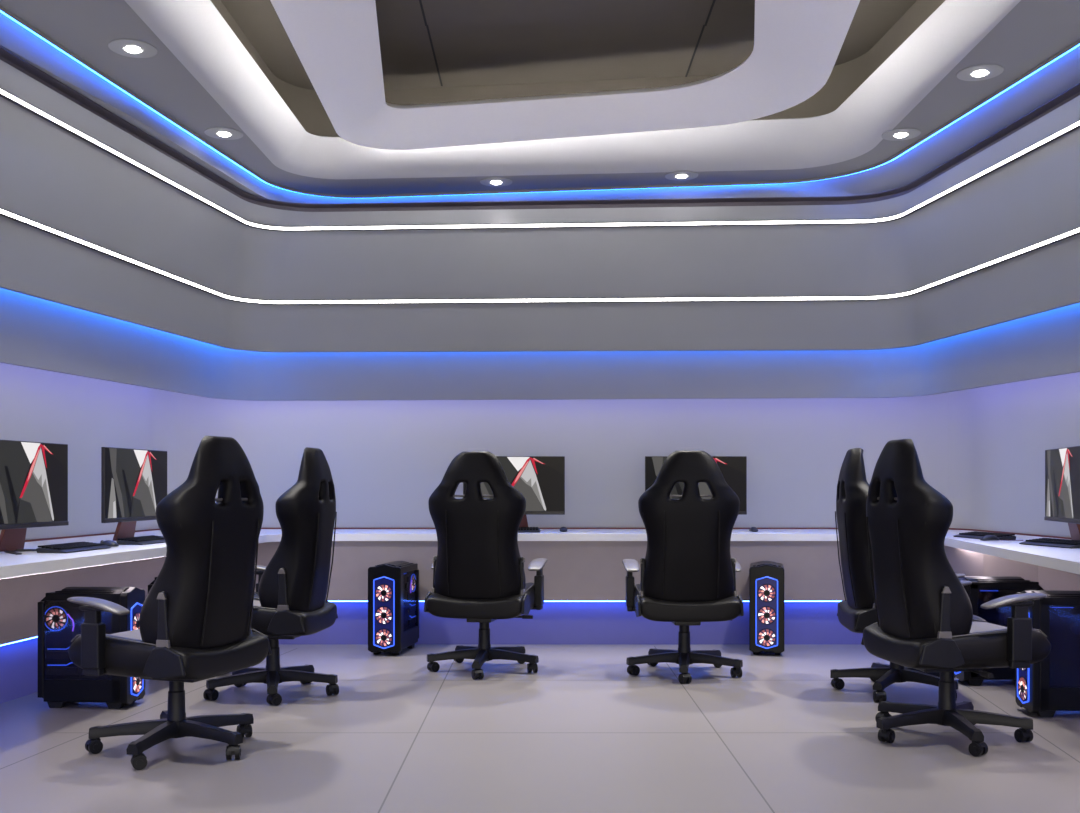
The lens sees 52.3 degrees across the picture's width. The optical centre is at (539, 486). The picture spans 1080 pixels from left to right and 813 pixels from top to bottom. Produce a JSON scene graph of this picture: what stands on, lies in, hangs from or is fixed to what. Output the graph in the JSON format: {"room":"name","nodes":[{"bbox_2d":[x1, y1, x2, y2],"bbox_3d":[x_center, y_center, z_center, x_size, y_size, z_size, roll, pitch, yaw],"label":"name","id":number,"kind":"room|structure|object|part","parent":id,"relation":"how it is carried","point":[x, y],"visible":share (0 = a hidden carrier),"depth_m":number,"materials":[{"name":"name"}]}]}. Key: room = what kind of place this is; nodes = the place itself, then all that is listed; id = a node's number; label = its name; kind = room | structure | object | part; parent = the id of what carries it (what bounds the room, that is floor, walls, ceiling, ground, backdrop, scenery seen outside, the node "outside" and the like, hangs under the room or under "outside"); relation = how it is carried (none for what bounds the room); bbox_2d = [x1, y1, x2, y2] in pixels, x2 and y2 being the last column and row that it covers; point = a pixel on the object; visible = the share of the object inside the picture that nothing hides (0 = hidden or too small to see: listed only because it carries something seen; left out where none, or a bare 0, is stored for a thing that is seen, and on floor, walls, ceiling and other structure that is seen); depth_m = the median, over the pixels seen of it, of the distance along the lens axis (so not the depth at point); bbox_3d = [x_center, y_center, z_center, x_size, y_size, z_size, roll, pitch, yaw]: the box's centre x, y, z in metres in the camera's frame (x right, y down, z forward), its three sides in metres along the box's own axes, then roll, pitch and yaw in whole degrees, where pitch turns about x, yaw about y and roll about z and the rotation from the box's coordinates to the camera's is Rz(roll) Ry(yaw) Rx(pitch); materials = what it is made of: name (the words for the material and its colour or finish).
{"room":"gaming room","nodes":[
{"label":"gaming room","id":0,"kind":"room"},
{"bbox_2d":[0,363,175,539],"bbox_3d":[-3.374,0.125,3.443,0.210,1.950,10.140,0,0,6],"label":"wall","id":1,"kind":"structure","parent":0,"point":[86,414],"depth_m":7.19,"materials":[{"name":"paint"}]},
{"bbox_2d":[0,208,1079,352],"bbox_3d":[0.184,-1.151,3.261,8.413,0.376,9.722,0,0,0],"label":"wall panel","id":2,"kind":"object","parent":1,"relation":"attached to","point":[34,262],"depth_m":7.72,"materials":[{"name":"grey paint"}]},
{"bbox_2d":[0,288,1079,400],"bbox_3d":[0.184,-0.870,3.470,8.626,0.460,10.140,0,0,0],"label":"wall panel","id":3,"kind":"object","parent":1,"relation":"attached to","point":[37,333],"depth_m":7.91,"materials":[{"name":"grey paint"}]},
{"bbox_2d":[0,208,1079,304],"bbox_3d":[0.000,-1.319,3.139,7.518,0.024,9.478,0,0,0],"label":"strip light","id":4,"kind":"object","parent":1,"relation":"attached to","point":[7,214],"visible":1,"depth_m":7.68,"materials":[{"name":"white plastic"}]},
{"bbox_2d":[0,90,1079,299],"bbox_3d":[0.009,-1.589,3.133,7.512,0.499,9.466,0,0,0],"label":"wall panel","id":5,"kind":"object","parent":1,"relation":"attached to","point":[50,176],"depth_m":7.61,"materials":[{"name":"grey paint"}]},
{"bbox_2d":[0,88,1079,230],"bbox_3d":[0.025,-1.818,3.083,7.480,0.024,9.366,0,0,0],"label":"strip light","id":6,"kind":"object","parent":1,"relation":"attached to","point":[3,94],"visible":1,"depth_m":7.45,"materials":[{"name":"white plastic"}]},
{"bbox_2d":[0,46,1079,225],"bbox_3d":[0.025,-1.916,3.093,7.456,0.156,9.386,0,0,0],"label":"trim","id":7,"kind":"structure","parent":1,"relation":"attached to","point":[19,78],"depth_m":7.46,"materials":[{"name":"grey paint"}]},
{"bbox_2d":[25,528,1070,541],"bbox_3d":[-0.008,0.319,3.445,7.523,0.011,10.089,0,0,0],"label":"trim","id":8,"kind":"structure","parent":1,"relation":"attached to","point":[261,528],"depth_m":8.14,"materials":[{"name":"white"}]},
{"bbox_2d":[0,644,1079,812],"bbox_3d":[0.000,1.150,3.700,9.200,0.101,10.600,0,0,0],"label":"floor","id":9,"kind":"structure","parent":0,"point":[580,733],"depth_m":4.66,"materials":[{"name":"tile"}]},
{"bbox_2d":[38,586,144,708],"bbox_3d":[-2.252,0.801,5.544,0.466,0.596,0.224,0,0,3],"label":"computer tower","id":10,"kind":"object","parent":9,"relation":"on","point":[60,681],"visible":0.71,"depth_m":5.45,"materials":[{"name":"black"}]},
{"bbox_2d":[55,586,129,592],"bbox_3d":[-2.235,0.516,5.543,0.340,0.026,0.180,0,0,3],"label":"vent","id":11,"kind":"object","parent":10,"relation":"attached to","point":[71,589],"depth_m":5.48,"materials":[{"name":"black plastic"}]},
{"bbox_3d":[-2.048,0.791,5.534,0.035,0.576,0.224,0,0,3],"label":"panel","id":12,"kind":"part","parent":10,"relation":"part of","materials":[{"name":"black"}]},
{"bbox_2d":[132,604,141,694],"bbox_3d":[-2.031,0.817,5.533,0.005,0.465,0.136,0,0,3],"label":"grille","id":13,"kind":"object","parent":10,"relation":"attached to","point":[136,608],"depth_m":5.52,"materials":[{"name":"blue plastic"}]},
{"bbox_2d":[148,577,156,592],"bbox_3d":[-2.047,0.801,6.500,0.466,0.596,0.224,0,0,2],"label":"computer tower","id":14,"kind":"object","parent":9,"relation":"on","point":[150,585],"visible":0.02,"depth_m":6.40,"materials":[{"name":"black plastic"}]},
{"bbox_2d":[67,436,271,769],"bbox_3d":[-1.509,0.446,4.597,0.696,1.307,0.704,0,0,20],"label":"gaming chair","id":15,"kind":"object","parent":9,"relation":"on","point":[195,619],"visible":1,"depth_m":4.38,"materials":[{"name":"black leather"}]},
{"bbox_3d":[-1.743,0.609,4.426,0.120,0.276,0.180,0,0,20],"label":"armrest","id":16,"kind":"part","parent":15,"relation":"part of","materials":[{"name":"black plastic"}]},
{"bbox_3d":[-1.548,0.676,4.610,0.610,0.186,0.584,0,0,20],"label":"seat","id":17,"kind":"part","parent":15,"relation":"part of","materials":[{"name":"black leather"}]},
{"bbox_3d":[-1.386,0.228,4.551,0.315,0.873,0.584,0,0,20],"label":"backrest","id":18,"kind":"part","parent":15,"relation":"part of","materials":[{"name":"black leather"}]},
{"bbox_2d":[203,447,338,705],"bbox_3d":[-1.406,0.446,5.849,0.702,1.307,0.704,0,0,6],"label":"gaming chair","id":19,"kind":"object","parent":9,"relation":"on","point":[290,602],"visible":0.88,"depth_m":5.64,"materials":[{"name":"black leather"}]},
{"bbox_3d":[-1.544,0.609,6.104,0.120,0.276,0.180,0,0,6],"label":"armrest","id":20,"kind":"part","parent":19,"relation":"part of","materials":[{"name":"black plastic"}]},
{"bbox_3d":[-1.450,0.676,5.853,0.610,0.186,0.584,0,0,6],"label":"seat","id":21,"kind":"part","parent":19,"relation":"part of","materials":[{"name":"black leather"}]},
{"bbox_3d":[-1.278,0.228,5.835,0.315,0.873,0.584,0,0,6],"label":"backrest","id":22,"kind":"part","parent":19,"relation":"part of","materials":[{"name":"black leather"}]},
{"bbox_2d":[368,561,418,654],"bbox_3d":[-0.977,0.801,7.372,0.224,0.596,0.466,0,0,10],"label":"computer tower","id":23,"kind":"object","parent":9,"relation":"on","point":[393,587],"visible":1,"depth_m":7.16,"materials":[{"name":"black plastic"}]},
{"bbox_2d":[374,578,392,647],"bbox_3d":[-1.014,0.817,7.154,0.136,0.465,0.005,0,0,9],"label":"grille","id":24,"kind":"object","parent":23,"relation":"attached to","point":[377,603],"depth_m":7.15,"materials":[{"name":"plastic"}]},
{"bbox_3d":[-1.011,0.791,7.170,0.224,0.576,0.035,0,0,10],"label":"panel","id":25,"kind":"part","parent":23,"relation":"part of","materials":[{"name":"black"}]},
{"bbox_2d":[375,561,412,566],"bbox_3d":[-0.980,0.516,7.355,0.180,0.026,0.340,0,0,10],"label":"vent","id":26,"kind":"object","parent":23,"relation":"attached to","point":[395,563],"depth_m":7.31,"materials":[{"name":"black"}]},
{"bbox_2d":[424,451,547,679],"bbox_3d":[-0.339,0.446,6.606,0.704,1.307,0.702,0,0,11],"label":"gaming chair","id":27,"kind":"object","parent":9,"relation":"on","point":[478,565],"visible":1,"depth_m":6.36,"materials":[{"name":"black leather"}]},
{"bbox_3d":[-0.362,0.228,6.480,0.584,0.873,0.315,0,0,11],"label":"backrest","id":28,"kind":"part","parent":27,"relation":"part of","materials":[{"name":"black leather"}]},
{"bbox_3d":[-0.329,0.676,6.649,0.584,0.186,0.610,0,0,11],"label":"seat","id":29,"kind":"part","parent":27,"relation":"part of","materials":[{"name":"black leather"}]},
{"bbox_3d":[-0.151,0.781,6.621,0.222,0.020,0.030,0,0,7],"label":"tilt lever","id":30,"kind":"part","parent":27,"relation":"part of","materials":[{"name":"black plastic"}]},
{"bbox_3d":[-0.071,0.609,6.721,0.180,0.276,0.120,0,0,11],"label":"armrest","id":31,"kind":"part","parent":27,"relation":"part of","materials":[{"name":"black plastic"}]},
{"bbox_2d":[0,529,1079,703],"bbox_3d":[-0.008,0.712,3.445,7.523,0.776,10.089,0,0,0],"label":"desk","id":32,"kind":"object","parent":9,"relation":"on","point":[584,572],"visible":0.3,"depth_m":7.63,"materials":[{"name":"white laminate"}]},
{"bbox_2d":[0,440,68,554],"bbox_3d":[-2.560,0.048,5.461,0.189,0.550,0.750,0,0,7],"label":"monitor","id":33,"kind":"object","parent":32,"relation":"on","point":[33,475],"visible":0.9,"depth_m":5.50,"materials":[{"name":"black plastic"}]},
{"bbox_2d":[36,542,110,552],"bbox_3d":[-2.365,0.306,5.599,0.158,0.035,0.450,0,0,6],"label":"keyboard","id":34,"kind":"object","parent":32,"relation":"on","point":[74,546],"visible":1,"depth_m":5.51,"materials":[{"name":"black plastic"}]},
{"bbox_2d":[100,540,118,546],"bbox_3d":[-2.400,0.305,5.943,0.260,0.035,0.062,0,0,10],"label":"mouse","id":35,"kind":"object","parent":32,"relation":"on","point":[110,543],"visible":0.63,"depth_m":5.91,"materials":[{"name":"black plastic"}]},
{"bbox_2d":[101,447,166,540],"bbox_3d":[-2.415,0.048,6.571,0.189,0.550,0.750,0,0,8],"label":"monitor","id":36,"kind":"object","parent":32,"relation":"on","point":[133,481],"visible":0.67,"depth_m":6.50,"materials":[{"name":"black plastic"}]},
{"bbox_2d":[116,535,164,544],"bbox_3d":[-2.265,0.306,6.359,0.158,0.035,0.450,0,0,6],"label":"keyboard","id":37,"kind":"object","parent":32,"relation":"on","point":[151,539],"visible":0.91,"depth_m":6.22,"materials":[{"name":"black plastic"}]},
{"bbox_2d":[0,601,840,645],"bbox_3d":[-0.050,0.793,3.079,6.944,0.008,9.157,0,0,0],"label":"strip light","id":38,"kind":"object","parent":32,"relation":"on","point":[29,637],"depth_m":7.68,"materials":[{"name":"blue plastic"}]},
{"bbox_3d":[-0.050,0.935,3.094,7.000,0.330,9.182,0,0,0],"label":"panel","id":39,"kind":"part","parent":32,"relation":"part of","materials":[{"name":"blue laminate"}]},
{"bbox_2d":[463,456,564,527],"bbox_3d":[-0.192,0.048,8.125,0.750,0.550,0.188,0,0,0],"label":"monitor","id":40,"kind":"object","parent":32,"relation":"on","point":[540,479],"visible":0.44,"depth_m":8.11,"materials":[{"name":"black plastic"}]},
{"bbox_2d":[518,527,539,532],"bbox_3d":[-0.225,0.306,7.875,0.450,0.035,0.158,0,0,0],"label":"keyboard","id":41,"kind":"object","parent":32,"relation":"on","point":[520,530],"visible":0.33,"depth_m":7.83,"materials":[{"name":"black plastic"}]},
{"bbox_2d":[0,529,1079,578],"bbox_3d":[-0.008,0.349,3.445,7.523,0.050,10.089,0,0,0],"label":"countertop","id":42,"kind":"structure","parent":32,"relation":"on","point":[1063,559],"depth_m":6.51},
{"bbox_3d":[-0.050,0.582,3.083,6.960,0.416,9.165,0,0,0],"label":"panel","id":43,"kind":"part","parent":32,"relation":"part of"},
{"bbox_2d":[560,527,567,531],"bbox_3d":[0.171,0.305,8.021,0.062,0.035,0.260,0,0,0],"label":"mouse","id":44,"kind":"object","parent":32,"relation":"on","point":[562,529],"visible":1,"depth_m":7.90,"materials":[{"name":"black plastic"}]},
{"bbox_2d":[645,456,746,514],"bbox_3d":[1.150,0.048,8.125,0.750,0.550,0.188,0,0,0],"label":"monitor","id":45,"kind":"object","parent":32,"relation":"on","point":[733,469],"visible":0.26,"depth_m":8.11,"materials":[{"name":"black plastic"}]},
{"bbox_2d":[749,527,757,531],"bbox_3d":[1.541,0.305,8.001,0.062,0.035,0.260,0,0,0],"label":"mouse","id":46,"kind":"object","parent":32,"relation":"on","point":[753,529],"visible":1,"depth_m":7.88,"materials":[{"name":"black plastic"}]},
{"bbox_2d":[954,531,1015,539],"bbox_3d":[2.795,0.306,6.929,0.158,0.035,0.450,0,0,-10],"label":"keyboard","id":47,"kind":"object","parent":32,"relation":"on","point":[976,535],"visible":0.88,"depth_m":6.89,"materials":[{"name":"black plastic"}]},
{"bbox_2d":[980,535,1022,540],"bbox_3d":[2.770,0.305,6.611,0.260,0.035,0.062,0,0,-10],"label":"mouse","id":48,"kind":"object","parent":32,"relation":"on","point":[987,537],"visible":1,"depth_m":6.58,"materials":[{"name":"black plastic"}]},
{"bbox_2d":[1019,538,1079,547],"bbox_3d":[2.825,0.306,6.019,0.158,0.035,0.450,0,0,-10],"label":"keyboard","id":49,"kind":"object","parent":32,"relation":"on","point":[1050,542],"visible":1,"depth_m":6.00,"materials":[{"name":"black plastic"}]},
{"bbox_2d":[1044,446,1079,539],"bbox_3d":[3.035,0.048,6.369,0.189,0.550,0.750,0,0,11],"label":"monitor","id":50,"kind":"object","parent":32,"relation":"on","point":[1062,465],"visible":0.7,"depth_m":6.35,"materials":[{"name":"black plastic"}]},
{"bbox_2d":[622,450,743,683],"bbox_3d":[0.851,0.446,6.467,0.704,1.307,0.700,0,0,-1],"label":"gaming chair","id":51,"kind":"object","parent":9,"relation":"on","point":[688,569],"visible":1,"depth_m":6.21,"materials":[{"name":"black leather"}]},
{"bbox_3d":[0.607,0.609,6.626,0.180,0.276,0.120,0,0,-1],"label":"armrest","id":52,"kind":"part","parent":51,"relation":"part of","materials":[{"name":"black plastic"}]},
{"bbox_3d":[0.850,0.676,6.510,0.584,0.186,0.610,0,0,-1],"label":"seat","id":53,"kind":"part","parent":51,"relation":"part of","materials":[{"name":"black leather"}]},
{"bbox_3d":[0.853,0.228,6.338,0.584,0.873,0.315,0,0,-1],"label":"backrest","id":54,"kind":"part","parent":51,"relation":"part of","materials":[{"name":"black leather"}]},
{"bbox_2d":[749,561,783,654],"bbox_3d":[1.520,0.801,7.372,0.224,0.596,0.466,0,0,12],"label":"computer tower","id":55,"kind":"object","parent":9,"relation":"on","point":[766,578],"visible":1,"depth_m":7.15,"materials":[{"name":"black plastic"}]},
{"bbox_2d":[753,561,780,566],"bbox_3d":[1.516,0.516,7.356,0.180,0.026,0.340,0,0,12],"label":"vent","id":56,"kind":"object","parent":55,"relation":"attached to","point":[760,563],"depth_m":7.27,"materials":[{"name":"black plastic"}]},
{"bbox_2d":[757,578,776,647],"bbox_3d":[1.475,0.817,7.155,0.136,0.465,0.005,0,0,12],"label":"grille","id":57,"kind":"object","parent":55,"relation":"attached to","point":[766,587],"depth_m":7.15,"materials":[{"name":"blue"}]},
{"bbox_2d":[830,448,965,701],"bbox_3d":[1.910,0.446,5.900,0.682,1.307,0.704,0,0,6],"label":"gaming chair","id":58,"kind":"object","parent":9,"relation":"on","point":[855,613],"visible":0.61,"depth_m":5.76,"materials":[{"name":"black leather"}]},
{"bbox_3d":[1.945,0.676,5.897,0.610,0.186,0.584,0,0,6],"label":"seat","id":59,"kind":"part","parent":58,"relation":"part of","materials":[{"name":"black leather"}]},
{"bbox_3d":[1.773,0.228,5.915,0.315,0.873,0.584,0,0,6],"label":"backrest","id":60,"kind":"part","parent":58,"relation":"part of","materials":[{"name":"black leather"}]},
{"bbox_2d":[861,439,1050,756],"bbox_3d":[1.784,0.446,4.823,0.682,1.307,0.716,0,0,-7],"label":"gaming chair","id":61,"kind":"object","parent":9,"relation":"on","point":[926,622],"visible":1,"depth_m":4.61,"materials":[{"name":"black leather"}]},
{"bbox_3d":[1.646,0.228,4.813,0.315,0.873,0.584,0,0,-7],"label":"backrest","id":62,"kind":"part","parent":61,"relation":"part of","materials":[{"name":"black leather"}]},
{"bbox_3d":[1.817,0.676,4.834,0.610,0.186,0.584,0,0,-7],"label":"seat","id":63,"kind":"part","parent":61,"relation":"part of","materials":[{"name":"black leather"}]},
{"bbox_3d":[1.845,0.781,4.656,0.030,0.020,0.222,0,0,-11],"label":"tilt lever","id":64,"kind":"part","parent":61,"relation":"part of","materials":[{"name":"black plastic"}]},
{"bbox_3d":[1.965,0.609,4.610,0.120,0.276,0.180,0,0,-7],"label":"armrest","id":65,"kind":"part","parent":61,"relation":"part of","materials":[{"name":"black plastic"}]},
{"bbox_2d":[954,576,1043,684],"bbox_3d":[2.562,0.801,6.180,0.466,0.596,0.224,0,0,0],"label":"computer tower","id":66,"kind":"object","parent":9,"relation":"on","point":[983,589],"visible":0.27,"depth_m":6.09,"materials":[{"name":"black"}]},
{"bbox_3d":[2.357,0.791,6.180,0.035,0.576,0.224,0,0,0],"label":"panel","id":67,"kind":"part","parent":66,"relation":"part of","materials":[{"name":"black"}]},
{"bbox_2d":[963,576,1029,581],"bbox_3d":[2.545,0.516,6.180,0.340,0.026,0.180,0,0,0],"label":"vent","id":68,"kind":"object","parent":66,"relation":"attached to","point":[967,578],"depth_m":6.12,"materials":[{"name":"black plastic"}]},
{"bbox_2d":[1016,590,1079,716],"bbox_3d":[2.572,0.801,5.331,0.466,0.596,0.224,0,0,3],"label":"computer tower","id":69,"kind":"object","parent":9,"relation":"on","point":[1050,685],"visible":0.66,"depth_m":5.25,"materials":[{"name":"black"}]},
{"bbox_2d":[1018,668,1027,701],"bbox_3d":[2.351,0.817,5.342,0.005,0.465,0.136,0,0,3],"label":"grille","id":70,"kind":"object","parent":69,"relation":"attached to","point":[1022,672],"depth_m":5.34,"materials":[{"name":"blue plastic"}]},
{"bbox_3d":[2.368,0.791,5.341,0.035,0.576,0.224,0,0,3],"label":"panel","id":71,"kind":"part","parent":69,"relation":"part of","materials":[{"name":"black"}]},
{"bbox_2d":[1030,590,1079,596],"bbox_3d":[2.555,0.516,5.332,0.340,0.026,0.180,0,0,3],"label":"vent","id":72,"kind":"object","parent":69,"relation":"attached to","point":[1050,593],"depth_m":5.29,"materials":[{"name":"black plastic"}]},
{"bbox_2d":[0,0,1079,194],"bbox_3d":[0.065,-2.410,3.335,7.727,0.580,9.871,0,0,0],"label":"ceiling","id":73,"kind":"structure","parent":0,"point":[233,64],"depth_m":6.77,"materials":[{"name":"grey paint"}]},
{"bbox_2d":[108,39,156,57],"bbox_3d":[-1.966,-2.112,5.312,0.224,0.014,0.224,0,0,0],"label":"recessed light","id":74,"kind":"object","parent":73,"relation":"in","point":[133,48],"visible":1,"depth_m":5.30,"materials":[{"name":"grey plastic"}]},
{"bbox_2d":[204,127,242,139],"bbox_3d":[-1.892,-2.112,6.588,0.224,0.014,0.224,0,0,0],"label":"recessed light","id":75,"kind":"object","parent":73,"relation":"in","point":[224,133],"visible":1,"depth_m":6.57,"materials":[{"name":"white plastic"}]},
{"bbox_2d":[480,177,511,186],"bbox_3d":[-0.304,-2.112,7.633,0.224,0.014,0.224,0,0,0],"label":"recessed light","id":76,"kind":"object","parent":73,"relation":"in","point":[491,181],"visible":1,"depth_m":7.61,"materials":[{"name":"white plastic"}]},
{"bbox_2d":[0,5,1079,203],"bbox_3d":[-0.001,-2.057,3.210,7.352,0.126,9.621,0,0,0],"label":"trim","id":77,"kind":"structure","parent":73,"relation":"attached to","point":[1059,73],"depth_m":6.66,"materials":[{"name":"grey paint"}]},
{"bbox_2d":[270,0,859,149],"bbox_3d":[0.147,-2.440,2.802,2.866,0.480,8.803,0,0,0],"label":"trim","id":78,"kind":"structure","parent":73,"relation":"attached to","point":[798,44],"depth_m":6.34,"materials":[{"name":"white paint"}]},
{"bbox_2d":[268,0,866,85],"bbox_3d":[0.150,-2.688,3.000,3.300,0.023,8.800,0,0,0],"label":"trim","id":79,"kind":"structure","parent":73,"relation":"attached to","point":[389,12],"depth_m":6.21,"materials":[{"name":"beige paint"}]},
{"bbox_2d":[665,171,697,180],"bbox_3d":[0.963,-2.112,7.481,0.224,0.014,0.224,0,0,0],"label":"recessed light","id":80,"kind":"object","parent":73,"relation":"in","point":[676,175],"visible":1,"depth_m":7.46,"materials":[{"name":"white"}]},
{"bbox_2d":[882,128,920,140],"bbox_3d":[2.168,-2.112,6.606,0.224,0.014,0.224,0,0,0],"label":"recessed light","id":81,"kind":"object","parent":73,"relation":"in","point":[902,133],"visible":1,"depth_m":6.59,"materials":[{"name":"white plastic"}]},
{"bbox_2d":[957,64,1003,80],"bbox_3d":[2.248,-2.112,5.619,0.224,0.014,0.224,0,0,0],"label":"recessed light","id":82,"kind":"object","parent":73,"relation":"in","point":[982,71],"visible":1,"depth_m":5.60,"materials":[{"name":"white plastic"}]},
{"bbox_2d":[176,392,947,527],"bbox_3d":[0.169,0.125,8.502,6.052,1.950,0.216,0,0,0],"label":"wall","id":83,"kind":"structure","parent":0,"point":[386,459],"depth_m":8.49,"materials":[{"name":"paint"}]},
{"bbox_2d":[948,372,1079,536],"bbox_3d":[3.538,0.125,3.441,0.214,1.950,10.104,0,0,-4],"label":"wall","id":84,"kind":"structure","parent":0,"point":[999,436],"depth_m":7.63,"materials":[{"name":"paint"}]}
]}

